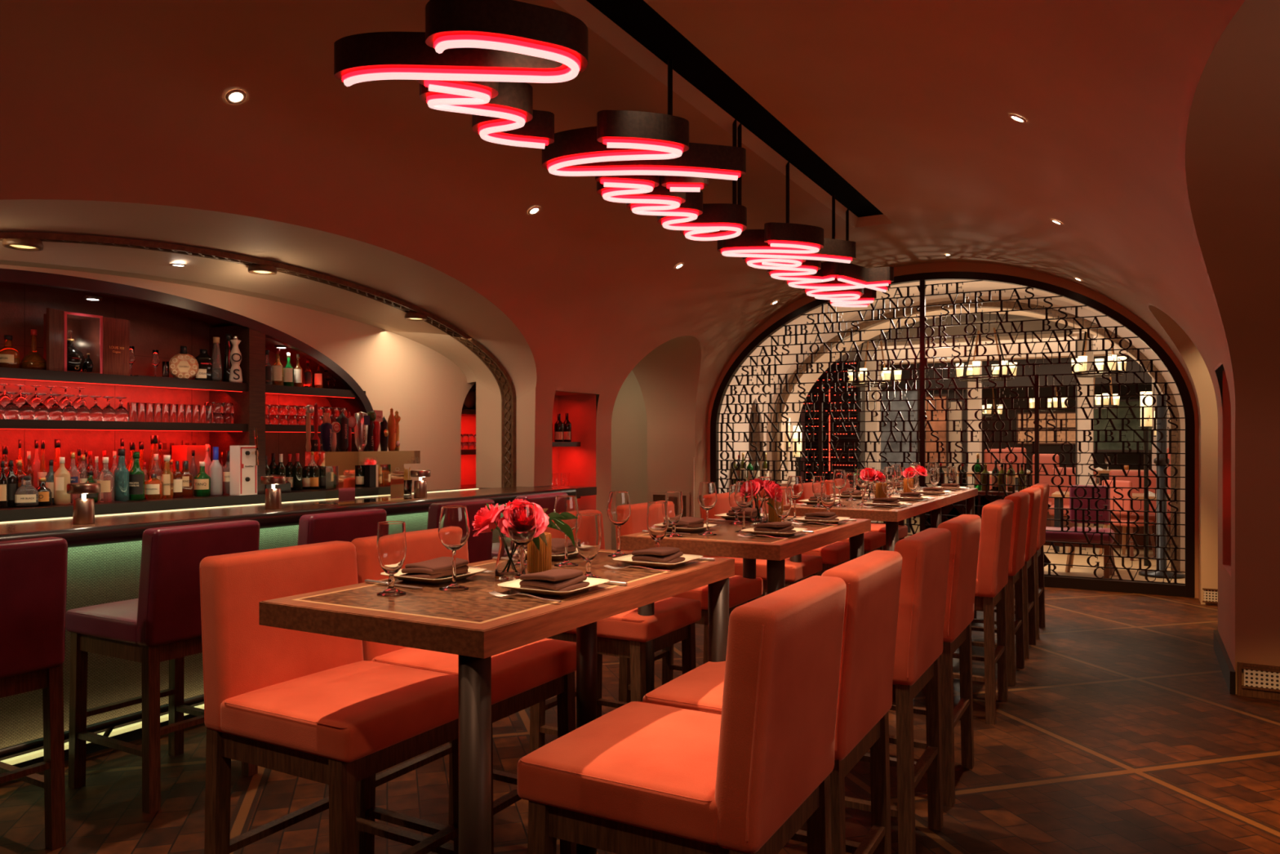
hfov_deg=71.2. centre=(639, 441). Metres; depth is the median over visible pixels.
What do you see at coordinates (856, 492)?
folded napkin
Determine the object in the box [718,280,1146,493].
wall
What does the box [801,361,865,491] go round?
wine rack
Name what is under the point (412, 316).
lamp
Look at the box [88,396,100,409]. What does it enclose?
glass
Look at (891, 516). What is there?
table
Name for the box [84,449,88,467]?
bottle
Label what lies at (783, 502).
water goblet
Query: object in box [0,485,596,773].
bar counter
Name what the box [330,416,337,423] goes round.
glass
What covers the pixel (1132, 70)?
wall
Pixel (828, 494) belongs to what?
water goblet
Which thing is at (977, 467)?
bottle
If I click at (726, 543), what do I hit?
table
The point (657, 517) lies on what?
water goblet
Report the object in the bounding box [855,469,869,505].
wine glass
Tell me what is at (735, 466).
bottle
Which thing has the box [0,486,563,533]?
countertop
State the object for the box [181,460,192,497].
bottle
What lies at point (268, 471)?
bottle
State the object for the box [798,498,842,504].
square plate
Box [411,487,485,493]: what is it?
countertop
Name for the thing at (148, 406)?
tumbler
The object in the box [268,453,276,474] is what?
bottle
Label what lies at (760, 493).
bowl
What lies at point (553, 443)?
floating shelf
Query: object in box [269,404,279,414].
glass
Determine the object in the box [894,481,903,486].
folded napkin
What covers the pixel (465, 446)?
glass
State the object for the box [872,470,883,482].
rose
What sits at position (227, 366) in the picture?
bottle
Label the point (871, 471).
rose
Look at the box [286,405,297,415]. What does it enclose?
glass
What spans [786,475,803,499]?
bowl
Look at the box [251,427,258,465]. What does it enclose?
tap
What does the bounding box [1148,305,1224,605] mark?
wall
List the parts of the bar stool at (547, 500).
seat, backrest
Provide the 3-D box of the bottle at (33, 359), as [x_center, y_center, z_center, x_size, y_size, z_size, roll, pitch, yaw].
[-3.354,-0.505,4.944,0.138,0.229,0.138,0,0,-26]
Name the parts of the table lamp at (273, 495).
lamp shade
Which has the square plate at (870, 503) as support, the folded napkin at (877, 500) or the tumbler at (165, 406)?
the folded napkin at (877, 500)
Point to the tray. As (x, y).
(136, 375)
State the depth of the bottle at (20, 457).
4.99 m
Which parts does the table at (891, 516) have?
leg, burl panel, leg, leg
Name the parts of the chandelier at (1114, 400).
lamp glass, glass, lamp glass, lamp glass, glass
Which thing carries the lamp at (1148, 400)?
on the floor
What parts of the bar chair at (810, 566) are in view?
leg, backrest, seat, leg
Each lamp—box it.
[1,236,43,251]
[66,482,100,524]
[247,263,276,275]
[260,475,285,509]
[404,311,427,320]
[410,470,430,497]
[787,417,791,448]
[792,425,802,475]
[1138,391,1153,565]
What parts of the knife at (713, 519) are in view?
handle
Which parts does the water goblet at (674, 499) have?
stem and foot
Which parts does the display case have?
case door, edge trim, edge trim, edge trim, case door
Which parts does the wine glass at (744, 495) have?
stem and foot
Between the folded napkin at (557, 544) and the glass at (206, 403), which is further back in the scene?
the glass at (206, 403)
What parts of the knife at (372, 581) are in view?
handle, blade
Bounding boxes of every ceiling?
[0,0,1109,322]
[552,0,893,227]
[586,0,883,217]
[863,313,1075,342]
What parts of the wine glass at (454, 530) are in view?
stem and foot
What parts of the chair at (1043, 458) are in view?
backrest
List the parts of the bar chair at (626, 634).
leg, backrest, leg, seat, leg, leg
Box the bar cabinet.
[0,268,377,521]
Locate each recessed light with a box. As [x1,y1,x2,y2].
[169,262,186,266]
[225,89,245,103]
[528,206,540,214]
[675,262,684,269]
[1008,114,1026,123]
[1050,218,1062,225]
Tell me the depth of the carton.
5.87 m
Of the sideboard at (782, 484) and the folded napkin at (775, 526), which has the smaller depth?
the folded napkin at (775, 526)
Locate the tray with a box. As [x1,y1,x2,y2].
[136,375,187,379]
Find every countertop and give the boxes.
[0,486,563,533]
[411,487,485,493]
[536,485,596,496]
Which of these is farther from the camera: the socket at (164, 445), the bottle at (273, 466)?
the bottle at (273, 466)
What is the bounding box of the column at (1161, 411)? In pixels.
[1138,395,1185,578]
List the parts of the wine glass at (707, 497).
stem and foot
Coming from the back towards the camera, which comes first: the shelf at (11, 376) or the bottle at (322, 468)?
the bottle at (322, 468)
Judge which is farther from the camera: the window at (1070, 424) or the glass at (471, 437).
the window at (1070, 424)
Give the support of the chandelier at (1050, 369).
attached to the ceiling at (1031, 325)
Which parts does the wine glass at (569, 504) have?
stem and foot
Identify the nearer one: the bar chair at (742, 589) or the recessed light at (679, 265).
the bar chair at (742, 589)
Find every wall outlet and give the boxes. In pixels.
[160,440,176,452]
[182,440,198,444]
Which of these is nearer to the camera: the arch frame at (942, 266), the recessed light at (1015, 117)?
the recessed light at (1015, 117)
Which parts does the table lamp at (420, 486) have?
lamp shade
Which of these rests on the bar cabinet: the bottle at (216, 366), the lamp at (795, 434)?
the bottle at (216, 366)
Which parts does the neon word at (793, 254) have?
hanging rod, hanging rod, hanging rod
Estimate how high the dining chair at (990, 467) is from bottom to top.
1.330 m
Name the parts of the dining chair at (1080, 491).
leg, leg, backrest, seat, leg, leg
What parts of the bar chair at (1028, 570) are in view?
leg, backrest, leg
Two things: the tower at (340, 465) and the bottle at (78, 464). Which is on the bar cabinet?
the bottle at (78, 464)
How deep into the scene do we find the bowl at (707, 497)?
3.63 m
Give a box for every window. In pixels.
[1016,412,1075,428]
[1016,428,1075,444]
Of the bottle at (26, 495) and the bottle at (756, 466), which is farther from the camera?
the bottle at (756, 466)
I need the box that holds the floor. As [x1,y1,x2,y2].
[0,516,1279,853]
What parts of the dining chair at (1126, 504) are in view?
leg, backrest, leg, seat, leg, leg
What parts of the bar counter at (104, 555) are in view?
foot rail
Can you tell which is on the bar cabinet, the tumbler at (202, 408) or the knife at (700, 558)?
the tumbler at (202, 408)
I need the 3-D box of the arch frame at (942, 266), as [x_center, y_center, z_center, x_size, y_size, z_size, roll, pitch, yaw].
[3.047,-0.225,9.592,5.020,3.350,0.240,0,0,29]
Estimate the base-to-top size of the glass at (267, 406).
0.068 m
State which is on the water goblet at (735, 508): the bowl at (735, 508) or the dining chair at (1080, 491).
the bowl at (735, 508)
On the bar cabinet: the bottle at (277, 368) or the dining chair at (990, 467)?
the bottle at (277, 368)
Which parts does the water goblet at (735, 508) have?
stem and foot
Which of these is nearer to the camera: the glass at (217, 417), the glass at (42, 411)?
the glass at (42, 411)
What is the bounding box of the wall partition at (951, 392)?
[894,388,965,517]
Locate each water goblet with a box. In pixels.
[376,520,406,595]
[523,544,527,567]
[575,513,601,577]
[646,501,668,546]
[665,491,683,537]
[728,484,742,524]
[774,488,791,521]
[812,475,824,506]
[820,482,835,511]
[844,472,856,500]
[875,469,884,484]
[882,474,894,497]
[897,466,906,490]
[906,471,918,492]
[929,468,939,487]
[946,466,955,483]
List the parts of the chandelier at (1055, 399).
lamp glass, lamp glass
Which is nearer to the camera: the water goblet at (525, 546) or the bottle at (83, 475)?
the water goblet at (525, 546)
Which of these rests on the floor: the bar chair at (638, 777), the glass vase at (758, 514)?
the bar chair at (638, 777)
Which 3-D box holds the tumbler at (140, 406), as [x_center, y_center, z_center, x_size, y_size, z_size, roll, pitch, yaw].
[-3.009,-0.177,5.387,0.047,0.115,0.047,0,0,29]
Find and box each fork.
[467,565,494,572]
[488,591,560,602]
[604,564,671,571]
[737,533,788,538]
[791,521,836,524]
[862,505,901,507]
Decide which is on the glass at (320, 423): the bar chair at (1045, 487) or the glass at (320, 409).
the glass at (320, 409)
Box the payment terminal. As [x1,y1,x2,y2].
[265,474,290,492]
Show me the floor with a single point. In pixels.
(1122, 730)
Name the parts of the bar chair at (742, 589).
leg, backrest, leg, seat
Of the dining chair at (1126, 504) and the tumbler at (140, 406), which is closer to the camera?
the tumbler at (140, 406)
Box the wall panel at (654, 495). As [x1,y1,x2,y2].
[649,490,689,517]
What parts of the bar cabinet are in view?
panel, divider post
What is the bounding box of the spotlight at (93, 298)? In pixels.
[83,295,102,301]
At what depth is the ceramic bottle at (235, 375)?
5.91 m
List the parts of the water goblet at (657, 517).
stem and foot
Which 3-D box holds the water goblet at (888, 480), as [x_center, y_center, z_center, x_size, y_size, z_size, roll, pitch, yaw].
[1.515,0.290,5.448,0.073,0.178,0.073,0,0,29]
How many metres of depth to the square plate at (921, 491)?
6.40 m
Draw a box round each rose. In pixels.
[471,503,504,536]
[497,498,528,513]
[497,500,549,537]
[750,480,759,498]
[751,478,766,493]
[763,480,780,500]
[864,467,878,481]
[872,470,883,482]
[902,466,916,477]
[914,465,927,475]
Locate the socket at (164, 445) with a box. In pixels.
[162,443,166,449]
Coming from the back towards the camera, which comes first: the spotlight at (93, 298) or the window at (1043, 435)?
the window at (1043, 435)
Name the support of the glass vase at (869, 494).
on the table at (891, 516)
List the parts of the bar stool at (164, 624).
leg, seat, leg, leg, backrest, leg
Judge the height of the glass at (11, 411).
0.145 m
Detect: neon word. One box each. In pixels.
[333,0,588,148]
[542,58,746,240]
[717,161,893,306]
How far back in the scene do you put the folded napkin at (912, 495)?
5.77 m
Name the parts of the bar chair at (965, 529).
leg, backrest, leg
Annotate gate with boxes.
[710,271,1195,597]
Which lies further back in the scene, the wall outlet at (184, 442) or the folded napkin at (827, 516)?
the wall outlet at (184, 442)
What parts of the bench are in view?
seat, leg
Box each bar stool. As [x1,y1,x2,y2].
[0,537,67,850]
[66,520,259,813]
[297,508,386,545]
[426,498,494,563]
[491,492,568,559]
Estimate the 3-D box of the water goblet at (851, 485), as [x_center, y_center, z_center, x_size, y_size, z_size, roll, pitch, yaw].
[1.365,0.290,5.784,0.073,0.178,0.073,0,0,29]
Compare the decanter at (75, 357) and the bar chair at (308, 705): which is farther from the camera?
the decanter at (75, 357)
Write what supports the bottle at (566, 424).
on the floating shelf at (553, 443)
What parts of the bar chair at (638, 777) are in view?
leg, seat, leg, backrest, leg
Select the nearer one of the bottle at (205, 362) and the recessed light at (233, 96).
the recessed light at (233, 96)
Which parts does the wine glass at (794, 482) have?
stem and foot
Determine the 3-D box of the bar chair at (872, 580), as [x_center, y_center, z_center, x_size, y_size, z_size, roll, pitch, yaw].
[0.395,0.887,2.586,0.611,1.127,0.528,0,0,29]
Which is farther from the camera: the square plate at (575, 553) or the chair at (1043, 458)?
the chair at (1043, 458)
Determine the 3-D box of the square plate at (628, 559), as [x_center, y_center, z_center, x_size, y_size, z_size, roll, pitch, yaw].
[0.056,0.369,2.765,0.224,0.022,0.224,0,0,29]
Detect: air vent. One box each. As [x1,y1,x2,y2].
[1202,587,1217,603]
[1241,666,1279,692]
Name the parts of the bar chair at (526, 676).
leg, backrest, leg, seat, leg, leg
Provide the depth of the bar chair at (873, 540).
6.76 m
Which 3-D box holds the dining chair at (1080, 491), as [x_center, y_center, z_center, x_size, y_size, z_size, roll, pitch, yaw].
[5.048,0.967,10.009,0.489,0.973,0.489,0,0,29]
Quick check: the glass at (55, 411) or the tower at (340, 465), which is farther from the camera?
the tower at (340, 465)
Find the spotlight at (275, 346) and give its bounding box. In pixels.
[274,345,288,348]
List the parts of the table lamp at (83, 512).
stem, lamp shade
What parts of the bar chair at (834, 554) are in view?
backrest, seat, leg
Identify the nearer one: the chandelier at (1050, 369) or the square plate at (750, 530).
the square plate at (750, 530)
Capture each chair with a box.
[199,540,458,853]
[351,528,576,853]
[517,575,846,853]
[529,509,701,752]
[615,500,763,702]
[642,550,902,853]
[699,492,822,663]
[751,486,849,598]
[791,481,885,575]
[824,479,907,550]
[844,528,951,853]
[888,514,981,806]
[952,499,1013,724]
[971,486,1040,658]
[971,492,1030,685]
[973,483,1049,639]
[1065,484,1115,575]
[1098,480,1155,560]
[1109,470,1155,549]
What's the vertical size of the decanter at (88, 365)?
0.148 m
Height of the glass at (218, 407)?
0.068 m
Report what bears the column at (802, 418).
on the floor
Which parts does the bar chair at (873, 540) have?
backrest, seat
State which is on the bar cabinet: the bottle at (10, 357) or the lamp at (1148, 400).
the bottle at (10, 357)
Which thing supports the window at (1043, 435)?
in the wall at (1122, 459)
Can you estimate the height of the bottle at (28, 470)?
0.295 m
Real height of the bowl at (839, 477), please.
0.115 m
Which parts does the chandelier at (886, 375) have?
lamp glass, lamp glass, glass, lamp glass, glass, glass, lamp glass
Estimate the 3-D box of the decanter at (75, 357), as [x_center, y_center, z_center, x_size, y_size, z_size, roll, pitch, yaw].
[-3.297,-0.523,5.169,0.149,0.239,0.149,0,0,-32]
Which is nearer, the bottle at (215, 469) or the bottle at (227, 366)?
the bottle at (215, 469)
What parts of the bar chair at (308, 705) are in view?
leg, backrest, seat, leg, leg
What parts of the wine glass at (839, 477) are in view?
stem and foot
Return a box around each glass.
[0,383,10,407]
[0,391,4,418]
[4,391,19,419]
[13,384,26,408]
[18,392,35,419]
[28,385,43,408]
[34,393,48,419]
[43,386,58,408]
[48,394,63,420]
[57,386,72,408]
[62,394,76,420]
[72,387,87,408]
[75,395,90,420]
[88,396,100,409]
[89,395,103,421]
[102,396,115,421]
[114,397,123,410]
[115,396,128,421]
[129,346,135,375]
[151,350,159,376]
[161,361,169,377]
[204,402,212,405]
[211,402,223,413]
[213,413,223,423]
[222,402,234,413]
[222,413,234,423]
[265,404,269,414]
[265,414,269,424]
[268,414,279,424]
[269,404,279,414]
[278,404,288,414]
[278,414,288,424]
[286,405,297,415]
[287,415,297,424]
[296,405,306,415]
[296,415,306,425]
[305,415,313,425]
[318,406,323,416]
[318,416,322,425]
[322,406,331,416]
[324,369,333,388]
[330,407,339,416]
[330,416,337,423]
[331,375,337,388]
[338,407,347,417]
[404,466,412,495]
[438,505,470,591]
[461,441,468,449]
[462,434,468,441]
[467,434,474,441]
[467,441,474,448]
[506,502,537,581]
[553,495,578,566]
[606,491,631,556]
[697,482,717,535]
[733,480,753,532]
[757,476,772,522]
[786,475,803,520]
[832,469,846,506]
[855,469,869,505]
[883,466,896,497]
[891,464,902,493]
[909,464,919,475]
[927,462,937,487]
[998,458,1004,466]
[1093,477,1099,485]
[1104,456,1110,470]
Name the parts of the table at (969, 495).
leg, burl panel, leg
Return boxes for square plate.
[380,566,487,583]
[497,577,609,595]
[524,547,578,559]
[612,554,702,568]
[667,523,716,532]
[714,512,768,520]
[740,527,807,537]
[792,515,849,524]
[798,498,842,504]
[835,493,863,498]
[863,501,908,506]
[890,495,930,500]
[915,489,951,494]
[935,485,967,490]
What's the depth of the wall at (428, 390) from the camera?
7.08 m
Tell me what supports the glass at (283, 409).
on the glass at (283, 419)
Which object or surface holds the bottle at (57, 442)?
on the bar cabinet
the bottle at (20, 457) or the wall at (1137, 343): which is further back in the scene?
the wall at (1137, 343)
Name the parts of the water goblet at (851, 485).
stem and foot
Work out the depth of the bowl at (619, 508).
2.95 m
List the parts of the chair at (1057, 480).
seat, backrest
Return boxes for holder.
[527,532,551,573]
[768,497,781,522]
[875,482,887,497]
[903,478,911,492]
[1124,465,1128,470]
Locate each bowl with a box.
[438,505,470,551]
[506,502,537,546]
[553,495,578,533]
[606,491,631,525]
[697,482,717,510]
[728,484,742,513]
[733,480,753,508]
[757,476,772,501]
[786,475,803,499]
[832,469,846,488]
[845,472,856,493]
[855,469,869,488]
[883,466,896,479]
[891,464,902,479]
[897,466,906,484]
[927,462,937,475]
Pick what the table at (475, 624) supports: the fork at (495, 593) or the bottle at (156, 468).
the fork at (495, 593)
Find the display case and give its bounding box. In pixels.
[43,307,129,375]
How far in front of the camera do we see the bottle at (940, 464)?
9.79 m
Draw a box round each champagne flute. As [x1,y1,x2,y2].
[551,473,555,485]
[555,473,560,485]
[560,472,565,485]
[564,472,569,485]
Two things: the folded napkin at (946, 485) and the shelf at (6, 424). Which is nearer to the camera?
the shelf at (6, 424)
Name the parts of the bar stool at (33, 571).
backrest, leg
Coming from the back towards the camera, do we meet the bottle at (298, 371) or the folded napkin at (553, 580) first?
the bottle at (298, 371)
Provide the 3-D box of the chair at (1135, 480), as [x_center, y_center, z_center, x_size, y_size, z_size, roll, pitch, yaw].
[6.814,0.925,12.322,0.620,1.050,0.620,0,0,29]
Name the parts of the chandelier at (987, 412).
lamp glass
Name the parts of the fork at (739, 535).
handle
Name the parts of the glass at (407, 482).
glass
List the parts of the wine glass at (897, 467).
stem and foot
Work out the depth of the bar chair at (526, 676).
2.97 m
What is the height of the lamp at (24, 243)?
0.068 m
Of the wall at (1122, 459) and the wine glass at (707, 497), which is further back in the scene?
the wall at (1122, 459)
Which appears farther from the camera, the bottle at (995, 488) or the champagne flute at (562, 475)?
the bottle at (995, 488)
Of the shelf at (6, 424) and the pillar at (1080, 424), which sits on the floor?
the pillar at (1080, 424)
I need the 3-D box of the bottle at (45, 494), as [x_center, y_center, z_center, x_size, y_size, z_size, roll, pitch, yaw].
[-3.271,0.272,4.889,0.089,0.152,0.100,0,0,-41]
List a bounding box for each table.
[258,549,734,853]
[620,515,871,693]
[787,495,946,582]
[862,486,977,539]
[906,471,1026,533]
[1051,491,1170,551]
[1097,469,1142,473]
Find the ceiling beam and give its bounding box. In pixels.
[835,332,1128,364]
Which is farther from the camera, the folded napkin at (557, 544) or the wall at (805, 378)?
the wall at (805, 378)
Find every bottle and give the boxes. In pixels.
[0,334,20,368]
[0,446,8,474]
[0,461,8,507]
[5,460,18,506]
[14,459,26,486]
[14,475,38,506]
[15,440,23,471]
[20,328,46,369]
[23,451,34,486]
[31,440,40,488]
[35,477,52,506]
[37,440,46,487]
[44,459,53,504]
[53,439,60,472]
[53,457,71,504]
[67,452,79,503]
[75,448,81,470]
[79,454,87,497]
[80,470,97,502]
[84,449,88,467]
[86,451,94,470]
[93,456,100,482]
[97,457,114,502]
[100,450,106,471]
[110,451,117,475]
[114,448,128,501]
[116,438,127,466]
[125,442,135,471]
[128,452,144,500]
[138,441,146,471]
[142,462,148,481]
[144,473,163,499]
[146,435,160,479]
[149,453,162,479]
[158,441,164,471]
[160,454,173,498]
[168,346,198,379]
[169,459,174,473]
[173,461,182,497]
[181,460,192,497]
[189,449,197,494]
[194,349,213,381]
[194,461,210,496]
[204,444,211,475]
[208,446,222,495]
[212,337,222,381]
[220,452,223,467]
[222,333,231,382]
[222,450,230,494]
[229,335,242,382]
[265,350,272,384]
[265,455,271,475]
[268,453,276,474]
[271,348,283,385]
[275,453,285,475]
[283,352,293,386]
[285,453,293,489]
[293,353,302,386]
[293,453,302,489]
[302,465,310,488]
[303,359,311,387]
[310,466,319,488]
[314,364,323,387]
[319,466,325,488]
[355,465,364,486]
[554,413,563,441]
[563,413,571,441]
[731,457,737,483]
[736,454,740,480]
[739,453,746,480]
[746,457,753,480]
[752,455,759,478]
[761,453,768,476]
[937,462,944,486]
[958,463,966,488]
[973,453,982,490]
[982,463,989,491]
[991,460,999,491]
[998,463,1006,491]
[1007,460,1015,491]
[1017,464,1026,491]
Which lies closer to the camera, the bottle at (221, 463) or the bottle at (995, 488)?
the bottle at (221, 463)
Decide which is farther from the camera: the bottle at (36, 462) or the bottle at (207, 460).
the bottle at (207, 460)
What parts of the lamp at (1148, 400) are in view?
glass, glass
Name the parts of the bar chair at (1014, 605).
leg, backrest, leg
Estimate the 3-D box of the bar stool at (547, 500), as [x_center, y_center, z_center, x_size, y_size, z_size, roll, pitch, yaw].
[-0.862,0.896,5.923,0.621,1.110,0.503,0,0,29]
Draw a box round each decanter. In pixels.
[66,330,84,371]
[81,348,93,372]
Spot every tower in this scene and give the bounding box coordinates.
[305,402,420,505]
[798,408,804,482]
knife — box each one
[364,578,422,588]
[604,580,627,585]
[642,529,689,533]
[695,556,715,560]
[708,518,747,521]
[791,503,816,505]
[800,530,813,533]
[843,518,857,520]
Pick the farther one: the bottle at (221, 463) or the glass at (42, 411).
the bottle at (221, 463)
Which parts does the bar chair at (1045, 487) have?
leg, leg, backrest, leg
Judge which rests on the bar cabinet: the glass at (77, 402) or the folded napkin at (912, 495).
the glass at (77, 402)
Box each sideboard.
[748,483,786,506]
[925,487,1051,566]
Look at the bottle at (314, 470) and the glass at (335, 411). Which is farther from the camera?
the glass at (335, 411)
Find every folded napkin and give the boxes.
[398,556,468,580]
[519,568,589,595]
[525,537,576,557]
[631,546,685,567]
[666,516,704,530]
[724,507,751,519]
[753,521,795,536]
[804,511,839,524]
[807,495,821,503]
[840,489,862,497]
[872,497,901,506]
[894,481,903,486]
[900,492,922,500]
[922,487,944,494]
[941,483,960,489]
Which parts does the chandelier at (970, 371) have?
lamp glass, glass, glass, lamp glass, glass, lamp glass, lamp glass, glass, lamp glass, glass, lamp glass, glass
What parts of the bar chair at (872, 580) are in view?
seat, leg, backrest, leg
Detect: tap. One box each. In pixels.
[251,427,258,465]
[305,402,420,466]
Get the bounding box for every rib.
[0,231,515,487]
[748,398,763,476]
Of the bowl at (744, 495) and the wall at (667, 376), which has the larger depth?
the wall at (667, 376)
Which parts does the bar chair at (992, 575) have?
seat, leg, backrest, leg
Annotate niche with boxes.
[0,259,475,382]
[461,382,475,484]
[551,391,595,511]
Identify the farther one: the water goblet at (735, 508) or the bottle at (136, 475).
the bottle at (136, 475)
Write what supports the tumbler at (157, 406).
on the bar cabinet
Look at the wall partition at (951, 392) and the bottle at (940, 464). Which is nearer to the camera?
the bottle at (940, 464)
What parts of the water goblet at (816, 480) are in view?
stem and foot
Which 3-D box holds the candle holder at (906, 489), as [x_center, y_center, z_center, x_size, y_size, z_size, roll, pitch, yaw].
[1.945,0.323,6.473,0.070,0.112,0.071,0,0,-22]
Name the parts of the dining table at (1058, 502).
leg, leg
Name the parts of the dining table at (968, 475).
leg, leg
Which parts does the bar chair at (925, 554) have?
leg, backrest, leg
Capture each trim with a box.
[691,457,694,516]
[772,299,1180,571]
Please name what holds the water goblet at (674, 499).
on the table at (726, 543)
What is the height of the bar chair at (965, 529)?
1.127 m
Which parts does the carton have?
carton lid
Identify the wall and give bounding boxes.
[0,79,764,555]
[0,199,537,488]
[0,259,475,491]
[482,295,647,550]
[571,335,701,516]
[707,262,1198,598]
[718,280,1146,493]
[766,289,1185,571]
[781,307,1158,504]
[982,383,1151,488]
[1047,0,1245,670]
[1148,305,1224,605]
[1151,377,1170,545]
[1185,0,1279,693]
[1222,368,1231,576]
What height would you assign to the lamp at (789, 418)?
1.909 m
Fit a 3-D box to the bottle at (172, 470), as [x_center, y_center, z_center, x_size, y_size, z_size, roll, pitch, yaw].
[-3.031,0.232,5.781,0.056,0.233,0.056,0,0,-41]
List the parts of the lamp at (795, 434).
glass, glass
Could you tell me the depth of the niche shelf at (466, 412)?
8.00 m
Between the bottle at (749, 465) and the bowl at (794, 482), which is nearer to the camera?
the bowl at (794, 482)
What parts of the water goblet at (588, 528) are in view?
stem and foot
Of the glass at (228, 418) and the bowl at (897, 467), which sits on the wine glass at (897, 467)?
the bowl at (897, 467)
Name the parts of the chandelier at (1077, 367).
glass, lamp glass, lamp glass, glass, glass, lamp glass, lamp glass, glass, lamp glass, glass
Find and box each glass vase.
[494,534,525,580]
[749,497,768,524]
[862,482,875,501]
[913,477,920,492]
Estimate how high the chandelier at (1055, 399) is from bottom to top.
1.028 m
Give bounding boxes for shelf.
[0,367,248,391]
[0,418,248,431]
[265,384,365,397]
[265,424,354,432]
[461,408,475,416]
[461,448,475,454]
[461,484,475,488]
[551,441,580,446]
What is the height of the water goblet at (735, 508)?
0.178 m
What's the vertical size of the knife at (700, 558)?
0.008 m
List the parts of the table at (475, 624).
leg, burl panel, leg, leg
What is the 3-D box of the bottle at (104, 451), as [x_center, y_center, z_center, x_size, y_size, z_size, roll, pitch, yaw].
[-3.241,0.201,5.405,0.053,0.294,0.053,0,0,-41]
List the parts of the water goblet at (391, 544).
stem and foot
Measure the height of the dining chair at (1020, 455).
1.350 m
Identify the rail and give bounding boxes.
[0,701,204,760]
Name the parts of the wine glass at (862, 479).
stem and foot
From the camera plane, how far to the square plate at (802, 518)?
4.13 m
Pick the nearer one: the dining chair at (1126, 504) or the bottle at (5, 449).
the bottle at (5, 449)
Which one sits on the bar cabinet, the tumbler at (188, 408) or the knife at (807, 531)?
the tumbler at (188, 408)
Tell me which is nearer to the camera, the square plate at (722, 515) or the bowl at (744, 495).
the bowl at (744, 495)
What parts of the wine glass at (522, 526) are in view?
stem and foot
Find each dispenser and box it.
[230,427,258,495]
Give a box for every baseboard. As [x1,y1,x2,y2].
[1213,629,1235,694]
[1236,662,1279,700]
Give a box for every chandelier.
[848,333,901,386]
[880,355,1151,389]
[955,328,1017,381]
[982,387,1002,417]
[1029,386,1067,411]
[1071,331,1126,377]
[1093,355,1119,408]
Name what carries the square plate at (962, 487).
on the table at (969, 495)
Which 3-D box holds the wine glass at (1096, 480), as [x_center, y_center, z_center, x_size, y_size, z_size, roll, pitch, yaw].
[6.019,0.583,11.781,0.081,0.212,0.081,0,0,29]
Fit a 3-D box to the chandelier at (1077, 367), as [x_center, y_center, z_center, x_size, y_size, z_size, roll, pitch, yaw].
[5.902,-1.246,11.503,0.640,0.802,0.629,0,0,29]
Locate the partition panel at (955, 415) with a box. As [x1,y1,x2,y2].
[925,401,962,487]
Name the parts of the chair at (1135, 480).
backrest, seat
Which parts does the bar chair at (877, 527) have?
backrest, seat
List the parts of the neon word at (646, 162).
hanging rod, hanging rod, hanging rod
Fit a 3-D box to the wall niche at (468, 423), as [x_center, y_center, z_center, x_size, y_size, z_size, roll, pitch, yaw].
[-1.551,0.250,8.313,0.420,1.800,1.000,0,0,29]
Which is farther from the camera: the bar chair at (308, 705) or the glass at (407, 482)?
the glass at (407, 482)
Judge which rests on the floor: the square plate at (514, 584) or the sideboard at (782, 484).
the sideboard at (782, 484)
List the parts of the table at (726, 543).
leg, burl panel, leg, leg, leg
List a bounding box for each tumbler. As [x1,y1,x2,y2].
[128,402,137,421]
[137,402,145,422]
[145,403,153,422]
[153,403,161,422]
[160,403,168,422]
[168,404,177,422]
[176,404,184,422]
[183,404,191,422]
[191,404,199,422]
[199,404,206,422]
[206,404,213,422]
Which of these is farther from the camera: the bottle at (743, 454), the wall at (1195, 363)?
the bottle at (743, 454)
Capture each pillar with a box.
[857,342,880,522]
[965,360,982,488]
[1072,329,1093,527]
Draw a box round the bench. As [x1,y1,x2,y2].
[1043,526,1115,577]
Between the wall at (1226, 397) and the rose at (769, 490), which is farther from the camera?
the wall at (1226, 397)
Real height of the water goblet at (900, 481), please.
0.178 m
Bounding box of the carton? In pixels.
[171,444,210,473]
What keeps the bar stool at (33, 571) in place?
on the floor
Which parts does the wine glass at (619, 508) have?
stem and foot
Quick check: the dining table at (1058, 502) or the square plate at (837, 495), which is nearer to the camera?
the square plate at (837, 495)
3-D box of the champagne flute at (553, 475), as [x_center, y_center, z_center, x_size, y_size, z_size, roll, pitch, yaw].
[-0.793,0.394,8.216,0.047,0.200,0.047,0,0,29]
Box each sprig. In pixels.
[486,503,501,536]
[532,508,576,551]
[744,475,758,502]
[763,479,773,508]
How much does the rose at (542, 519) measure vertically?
0.205 m
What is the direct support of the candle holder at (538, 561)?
on the table at (475, 624)

